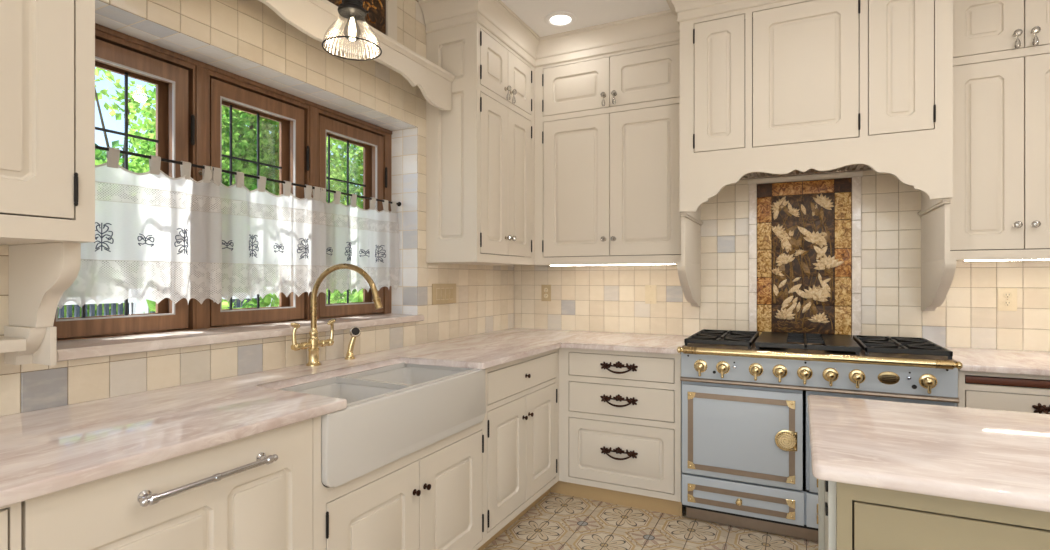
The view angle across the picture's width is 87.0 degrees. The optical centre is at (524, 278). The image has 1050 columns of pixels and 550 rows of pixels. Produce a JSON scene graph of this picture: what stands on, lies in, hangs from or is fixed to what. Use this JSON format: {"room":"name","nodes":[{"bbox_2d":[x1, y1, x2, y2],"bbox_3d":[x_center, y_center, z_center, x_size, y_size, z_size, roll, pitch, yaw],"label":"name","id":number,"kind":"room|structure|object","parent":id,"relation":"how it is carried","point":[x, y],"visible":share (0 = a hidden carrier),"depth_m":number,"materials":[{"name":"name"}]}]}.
{"room":"kitchen","nodes":[
{"label":"kitchen","id":0,"kind":"room"},
{"bbox_2d":[0,0,513,415],"bbox_3d":[-1.678,-0.143,1.276,0.301,2.853,6.600,0,0,26],"label":"wall","id":1,"kind":"structure","parent":0,"point":[247,39],"depth_m":2.36,"materials":[{"name":"tile"}]},
{"bbox_2d":[0,337,25,352],"bbox_3d":[-1.489,0.171,1.179,0.124,0.031,0.634,0,0,26],"label":"spice shelf","id":2,"kind":"object","parent":1,"relation":"attached to","point":[7,344],"visible":1,"depth_m":1.41,"materials":[{"name":"beige paint"}]},
{"bbox_2d":[4,242,80,365],"bbox_3d":[-1.267,0.068,1.451,0.282,0.320,0.050,0,0,26],"label":"bracket","id":3,"kind":"object","parent":1,"relation":"attached to","point":[39,274],"visible":0.98,"depth_m":1.45,"materials":[{"name":"beige paint"}]},
{"bbox_2d":[0,0,94,244],"bbox_3d":[-1.361,-0.830,1.141,0.387,1.476,0.680,0,0,26],"label":"upper cabinet","id":4,"kind":"object","parent":1,"relation":"attached to","point":[47,47],"visible":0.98,"depth_m":1.29,"materials":[{"name":"beige paint"}]},
{"bbox_2d":[53,38,194,337],"bbox_3d":[-1.429,-0.309,1.950,0.102,0.996,0.481,0,0,26],"label":"window","id":5,"kind":"structure","parent":1,"relation":"in","point":[171,81],"depth_m":2.06,"materials":[{"name":"brown wood"}]},
{"bbox_2d":[57,23,391,340],"bbox_3d":[-1.191,-0.321,2.451,0.103,1.068,1.711,0,0,26],"label":"window frame","id":6,"kind":"structure","parent":1,"relation":"attached to","point":[200,73],"depth_m":2.21,"materials":[{"name":"brown wood"}]},
{"bbox_2d":[57,313,423,361],"bbox_3d":[-1.048,0.217,2.401,0.218,0.040,1.724,0,0,26],"label":"window sill","id":7,"kind":"structure","parent":1,"relation":"attached to","point":[76,349],"depth_m":2.01,"materials":[{"name":"stone"}]},
{"bbox_2d":[95,145,400,205],"bbox_3d":[-1.118,-0.424,2.414,0.074,0.035,1.704,0,0,26],"label":"curtain rod","id":8,"kind":"object","parent":1,"relation":"attached to","point":[96,147],"visible":0.65,"depth_m":2.20,"materials":[{"name":"black metal"}]},
{"bbox_2d":[57,147,221,308],"bbox_3d":[-1.339,-0.169,1.917,0.041,0.536,0.586,0,0,28],"label":"cafe curtain","id":9,"kind":"object","parent":8,"relation":"hanging from","point":[126,230],"visible":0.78,"depth_m":1.96,"materials":[{"name":"fabric"}]},
{"bbox_2d":[211,167,325,301],"bbox_3d":[-1.089,-0.171,2.402,0.040,0.532,0.570,0,0,26],"label":"cafe curtain","id":10,"kind":"object","parent":8,"relation":"hanging from","point":[247,239],"visible":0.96,"depth_m":2.39,"materials":[{"name":"fabric"}]},
{"bbox_2d":[317,187,398,293],"bbox_3d":[-0.855,-0.180,2.886,0.046,0.514,0.577,0,0,26],"label":"cafe curtain","id":11,"kind":"object","parent":8,"relation":"hanging from","point":[361,247],"visible":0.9,"depth_m":2.89,"materials":[{"name":"fabric"}]},
{"bbox_2d":[210,78,308,325],"bbox_3d":[-1.181,-0.309,2.452,0.102,0.996,0.483,0,0,26],"label":"window","id":12,"kind":"structure","parent":1,"relation":"in","point":[290,118],"depth_m":2.48,"materials":[{"name":"brown wood"}]},
{"bbox_2d":[319,115,387,316],"bbox_3d":[-0.933,-0.309,2.954,0.102,0.996,0.484,0,0,26],"label":"window","id":13,"kind":"structure","parent":1,"relation":"in","point":[372,144],"depth_m":2.98,"materials":[{"name":"brown wood"}]},
{"bbox_2d":[258,0,454,109],"bbox_3d":[-0.888,-1.034,2.313,0.198,0.209,1.836,0,0,26],"label":"window valance","id":14,"kind":"object","parent":1,"relation":"attached to","point":[320,20],"visible":0.98,"depth_m":2.49,"materials":[{"name":"beige paint"}]},
{"bbox_2d":[328,0,396,40],"bbox_3d":[-0.969,-1.332,2.345,0.023,0.430,1.285,0,0,26],"label":"picture","id":15,"kind":"object","parent":1,"relation":"attached to","point":[382,15],"visible":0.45,"depth_m":2.83,"materials":[{"name":"ceramic"}]},
{"bbox_2d":[432,283,455,304],"bbox_3d":[-0.490,0.089,3.328,0.011,0.121,0.241,0,0,26],"label":"light switch","id":16,"kind":"object","parent":1,"relation":"attached to","point":[441,293],"visible":1,"depth_m":3.32,"materials":[{"name":"beige plastic"}]},
{"bbox_2d":[426,22,534,264],"bbox_3d":[-0.156,-0.752,3.590,0.377,1.317,1.099,0,0,26],"label":"upper cabinet","id":17,"kind":"object","parent":1,"relation":"attached to","point":[480,151],"visible":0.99,"depth_m":3.15,"materials":[{"name":"beige paint"}]},
{"bbox_2d":[418,0,786,69],"bbox_3d":[1.200,-1.490,2.693,3.596,0.158,0.848,0,0,26],"label":"trim","id":18,"kind":"structure","parent":1,"relation":"attached to","point":[662,27],"depth_m":3.30,"materials":[{"name":"beige paint"}]},
{"bbox_2d":[501,0,669,36],"bbox_3d":[0.518,-1.630,0.190,5.200,0.120,7.000,0,0,26],"label":"ceiling","id":19,"kind":"structure","parent":0,"point":[589,13],"depth_m":3.23,"materials":[{"name":"paint"}]},
{"bbox_2d":[322,0,381,60],"bbox_3d":[-0.651,-1.217,2.084,0.217,0.705,0.217,0,0,26],"label":"pendant lamp","id":20,"kind":"object","parent":19,"relation":"hanging from","point":[352,10],"visible":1,"depth_m":2.08,"materials":[{"name":"clear glass"}]},
{"bbox_2d":[544,11,576,27],"bbox_3d":[0.214,-1.564,3.341,0.196,0.010,0.196,0,0,26],"label":"recessed light","id":21,"kind":"object","parent":19,"relation":"in","point":[559,19],"visible":1,"depth_m":3.33,"materials":[{"name":"paint"}]},
{"bbox_2d":[483,492,817,549],"bbox_3d":[0.473,1.343,0.324,5.000,0.120,6.800,0,0,26],"label":"floor","id":22,"kind":"structure","parent":0,"point":[558,521],"depth_m":2.80,"materials":[{"name":"tile"}]},
{"bbox_2d":[0,502,20,549],"bbox_3d":[-1.359,0.841,0.837,0.641,0.884,0.697,0,0,26],"label":"base cabinet","id":23,"kind":"object","parent":22,"relation":"on","point":[10,515],"visible":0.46,"depth_m":1.00,"materials":[{"name":"beige paint"}]},
{"bbox_2d":[21,418,312,549],"bbox_3d":[-1.036,0.841,1.444,0.684,0.884,0.676,0,0,26],"label":"base cabinet","id":24,"kind":"object","parent":22,"relation":"on","point":[254,492],"visible":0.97,"depth_m":1.31,"materials":[{"name":"beige paint"}]},
{"bbox_2d":[313,416,484,549],"bbox_3d":[-0.675,0.841,2.194,0.665,0.884,0.988,0,0,26],"label":"base cabinet","id":25,"kind":"object","parent":22,"relation":"on","point":[432,497],"visible":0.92,"depth_m":2.03,"materials":[{"name":"beige paint"}]},
{"bbox_2d":[477,348,558,549],"bbox_3d":[-0.259,0.841,3.037,0.665,0.884,0.892,0,0,26],"label":"base cabinet","id":26,"kind":"object","parent":22,"relation":"on","point":[522,413],"visible":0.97,"depth_m":2.81,"materials":[{"name":"beige paint"}]},
{"bbox_2d":[0,328,688,507],"bbox_3d":[-0.337,0.384,2.119,1.357,0.030,3.900,0,0,26],"label":"countertop","id":27,"kind":"structure","parent":26,"relation":"on","point":[49,450],"depth_m":1.53,"materials":[{"name":"beige stone"}]},
{"bbox_2d":[291,263,382,365],"bbox_3d":[-0.769,0.151,2.288,0.370,0.434,0.241,0,0,26],"label":"tap","id":28,"kind":"object","parent":27,"relation":"on","point":[313,343],"visible":1,"depth_m":2.34,"materials":[{"name":"gold metal"}]},
{"bbox_2d":[345,326,360,359],"bbox_3d":[-0.794,0.293,2.551,0.074,0.151,0.047,0,0,-1],"label":"hand spray","id":29,"kind":"object","parent":27,"relation":"on","point":[355,331],"visible":1,"depth_m":2.54,"materials":[{"name":"gold metal"}]},
{"bbox_2d":[278,362,485,486],"bbox_3d":[-0.590,0.510,2.151,0.467,0.234,0.932,0,0,26],"label":"sink","id":30,"kind":"object","parent":27,"relation":"in","point":[396,411],"visible":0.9,"depth_m":2.04,"materials":[{"name":"ceramic"}]},
{"bbox_2d":[550,348,682,515],"bbox_3d":[0.627,0.841,3.415,0.775,0.884,0.702,0,0,26],"label":"base cabinet","id":31,"kind":"object","parent":22,"relation":"on","point":[620,412],"visible":0.98,"depth_m":3.10,"materials":[{"name":"beige paint"}]},
{"bbox_2d":[677,329,962,541],"bbox_3d":[1.493,0.799,2.953,1.203,0.960,0.740,0,0,26],"label":"range cooker","id":32,"kind":"object","parent":22,"relation":"on","point":[746,451],"visible":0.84,"depth_m":2.75,"materials":[{"name":"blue metal"}]},
{"bbox_2d":[818,479,1049,549],"bbox_3d":[1.530,0.841,1.030,1.729,0.884,0.706,0,0,26],"label":"kitchen island","id":33,"kind":"object","parent":22,"relation":"on","point":[850,516],"visible":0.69,"depth_m":1.06,"materials":[{"name":"green paint"}]},
{"bbox_2d":[807,395,1049,511],"bbox_3d":[1.547,0.384,1.037,1.805,0.030,0.757,0,0,26],"label":"island countertop","id":34,"kind":"structure","parent":33,"relation":"on","point":[996,457],"depth_m":1.20,"materials":[{"name":"beige stone"}]},
{"bbox_2d":[957,370,1049,413],"bbox_3d":[2.514,0.841,2.482,1.050,0.884,0.702,0,0,26],"label":"base cabinet","id":35,"kind":"object","parent":22,"relation":"on","point":[980,390],"visible":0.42,"depth_m":2.36,"materials":[{"name":"beige paint"}]},
{"bbox_2d":[944,347,1049,375],"bbox_3d":[2.515,0.384,2.483,1.051,0.030,0.718,0,0,26],"label":"countertop","id":36,"kind":"structure","parent":35,"relation":"on","point":[1021,362],"depth_m":2.50,"materials":[{"name":"beige stone"}]},
{"bbox_2d":[514,70,1049,351],"bbox_3d":[1.935,-0.143,3.282,5.000,2.853,0.201,0,0,26],"label":"wall","id":37,"kind":"structure","parent":0,"point":[607,298],"depth_m":3.44,"materials":[{"name":"tile"}]},
{"bbox_2d":[541,285,550,300],"bbox_3d":[0.154,0.102,4.045,0.076,0.122,0.009,0,0,26],"label":"wall outlet","id":38,"kind":"object","parent":37,"relation":"attached to","point":[545,289],"visible":1,"depth_m":4.04,"materials":[{"name":"beige plastic"}]},
{"bbox_2d":[535,41,680,265],"bbox_3d":[0.580,-0.752,3.618,0.994,1.317,0.397,0,0,26],"label":"upper cabinet","id":39,"kind":"object","parent":37,"relation":"attached to","point":[607,126],"visible":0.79,"depth_m":3.46,"materials":[{"name":"beige paint"}]},
{"bbox_2d":[550,263,675,265],"bbox_3d":[0.535,-0.091,3.489,0.817,0.006,0.024,0,0,26],"label":"light","id":40,"kind":"object","parent":39,"relation":"attached to","point":[657,263],"visible":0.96,"depth_m":3.46,"materials":[{"name":"white plastic"}]},
{"bbox_2d":[550,264,667,265],"bbox_3d":[0.535,-0.089,3.489,0.811,0.003,0.020,0,0,26],"label":"diffuser","id":41,"kind":"object","parent":40,"relation":"attached to","point":[576,264],"depth_m":3.49,"materials":[{"name":"white plastic"}]},
{"bbox_2d":[645,285,656,303],"bbox_3d":[0.843,0.103,3.706,0.076,0.125,0.008,0,0,26],"label":"wall plate","id":42,"kind":"object","parent":37,"relation":"attached to","point":[650,290],"visible":1,"depth_m":3.70,"materials":[{"name":"beige plastic"}]},
{"bbox_2d":[677,212,702,305],"bbox_3d":[0.993,-0.097,3.314,0.060,0.544,0.576,0,0,26],"label":"corbel","id":43,"kind":"object","parent":37,"relation":"attached to","point":[689,268],"visible":1,"depth_m":3.26,"materials":[{"name":"beige paint"}]},
{"bbox_2d":[748,171,862,337],"bbox_3d":[1.651,-0.123,3.287,0.608,0.982,0.044,0,0,26],"label":"tile mural","id":44,"kind":"object","parent":37,"relation":"attached to","point":[805,241],"visible":0.97,"depth_m":3.28,"materials":[{"name":"tile"}]},
{"bbox_2d":[680,0,952,219],"bbox_3d":[1.523,-0.889,3.034,1.212,1.044,0.608,0,0,26],"label":"range hood","id":45,"kind":"object","parent":37,"relation":"attached to","point":[788,88],"visible":1,"depth_m":2.75,"materials":[{"name":"beige paint"}]},
{"bbox_2d":[918,198,956,310],"bbox_3d":[2.067,-0.097,2.783,0.060,0.544,0.576,0,0,26],"label":"corbel","id":46,"kind":"object","parent":37,"relation":"attached to","point":[937,268],"visible":1,"depth_m":2.73,"materials":[{"name":"beige paint"}]},
{"bbox_2d":[950,0,1049,261],"bbox_3d":[2.585,-0.752,2.627,1.053,1.317,0.397,0,0,26],"label":"upper cabinet","id":47,"kind":"object","parent":37,"relation":"attached to","point":[1000,203],"visible":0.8,"depth_m":2.62,"materials":[{"name":"beige paint"}]},
{"bbox_2d":[964,259,1049,260],"bbox_3d":[2.479,-0.091,2.528,0.755,0.006,0.024,0,0,26],"label":"light","id":48,"kind":"object","parent":47,"relation":"attached to","point":[979,259],"visible":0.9,"depth_m":2.62,"materials":[{"name":"white plastic"}]},
{"bbox_2d":[997,288,1016,310],"bbox_3d":[2.512,0.106,2.880,0.080,0.120,0.009,0,0,26],"label":"wall outlet","id":49,"kind":"object","parent":37,"relation":"attached to","point":[1006,297],"visible":1,"depth_m":2.88,"materials":[{"name":"beige plastic"}]},
{"bbox_2d":[1003,292,1011,298],"bbox_3d":[2.511,0.085,2.877,0.033,0.033,0.003,0,0,26],"label":"socket","id":50,"kind":"object","parent":49,"relation":"attached to","point":[1006,295],"depth_m":2.88,"materials":[{"name":"beige plastic"}]},
{"bbox_2d":[1003,300,1011,306],"bbox_3d":[2.511,0.127,2.877,0.033,0.033,0.003,0,0,26],"label":"socket","id":51,"kind":"object","parent":49,"relation":"attached to","point":[1006,303],"depth_m":2.88,"materials":[{"name":"beige plastic"}]},
{"label":"outside","id":52,"kind":"structure","parent":0,"visible":0},
{"bbox_3d":[-15.935,2.033,17.580,39.690,0.300,70.000,0,0,26],"label":"ground","id":53,"kind":"structure","parent":52,"visible":0},
{"bbox_2d":[58,67,246,317],"bbox_3d":[-5.142,-0.322,6.148,2.109,4.420,4.216,0,0,36],"label":"tree","id":54,"kind":"object","parent":53,"relation":"on","point":[133,104],"visible":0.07,"depth_m":6.28,"materials":[{"name":"green plant"}]},
{"bbox_2d":[59,287,278,317],"bbox_3d":[-3.502,0.983,4.018,0.100,1.800,5.100,0,0,26],"label":"fence","id":55,"kind":"object","parent":53,"relation":"on","point":[135,306],"visible":0.03,"depth_m":4.43,"materials":[{"name":"white paint"}]},
{"bbox_2d":[146,299,237,311],"bbox_3d":[-1.943,0.965,3.219,0.629,1.840,0.680,0,0,26],"label":"shrub","id":56,"kind":"object","parent":53,"relation":"on","point":[151,304],"visible":0.02,"depth_m":3.15,"materials":[{"name":"green plant"}]},
{"bbox_2d":[95,125,362,298],"bbox_3d":[-9.718,-1.666,14.860,5.096,7.104,15.517,0,0,26],"label":"tree","id":57,"kind":"object","parent":53,"relation":"on","point":[114,143],"visible":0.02,"depth_m":13.95,"materials":[{"name":"green plant"}]},
{"bbox_2d":[128,83,343,304],"bbox_3d":[-5.701,-1.635,11.476,3.038,7.041,4.620,0,0,26],"label":"tree","id":58,"kind":"object","parent":53,"relation":"on","point":[244,138],"visible":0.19,"depth_m":10.35,"materials":[{"name":"green plant"}]},
{"bbox_2d":[241,288,278,307],"bbox_3d":[-1.762,0.959,3.933,0.641,1.851,0.704,0,0,26],"label":"shrub","id":59,"kind":"object","parent":53,"relation":"on","point":[266,300],"visible":0.02,"depth_m":3.85,"materials":[{"name":"green plant"}]},
{"bbox_2d":[326,137,362,303],"bbox_3d":[-2.209,-1.216,10.242,2.764,6.204,4.526,0,0,26],"label":"tree","id":60,"kind":"object","parent":53,"relation":"on","point":[357,167],"visible":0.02,"depth_m":8.70,"materials":[{"name":"green plant"}]},
{"bbox_2d":[330,289,362,303],"bbox_3d":[-1.358,0.982,4.521,0.656,1.805,0.703,0,0,26],"label":"shrub","id":61,"kind":"object","parent":53,"relation":"on","point":[356,297],"visible":0.07,"depth_m":4.43,"materials":[{"name":"green plant"}]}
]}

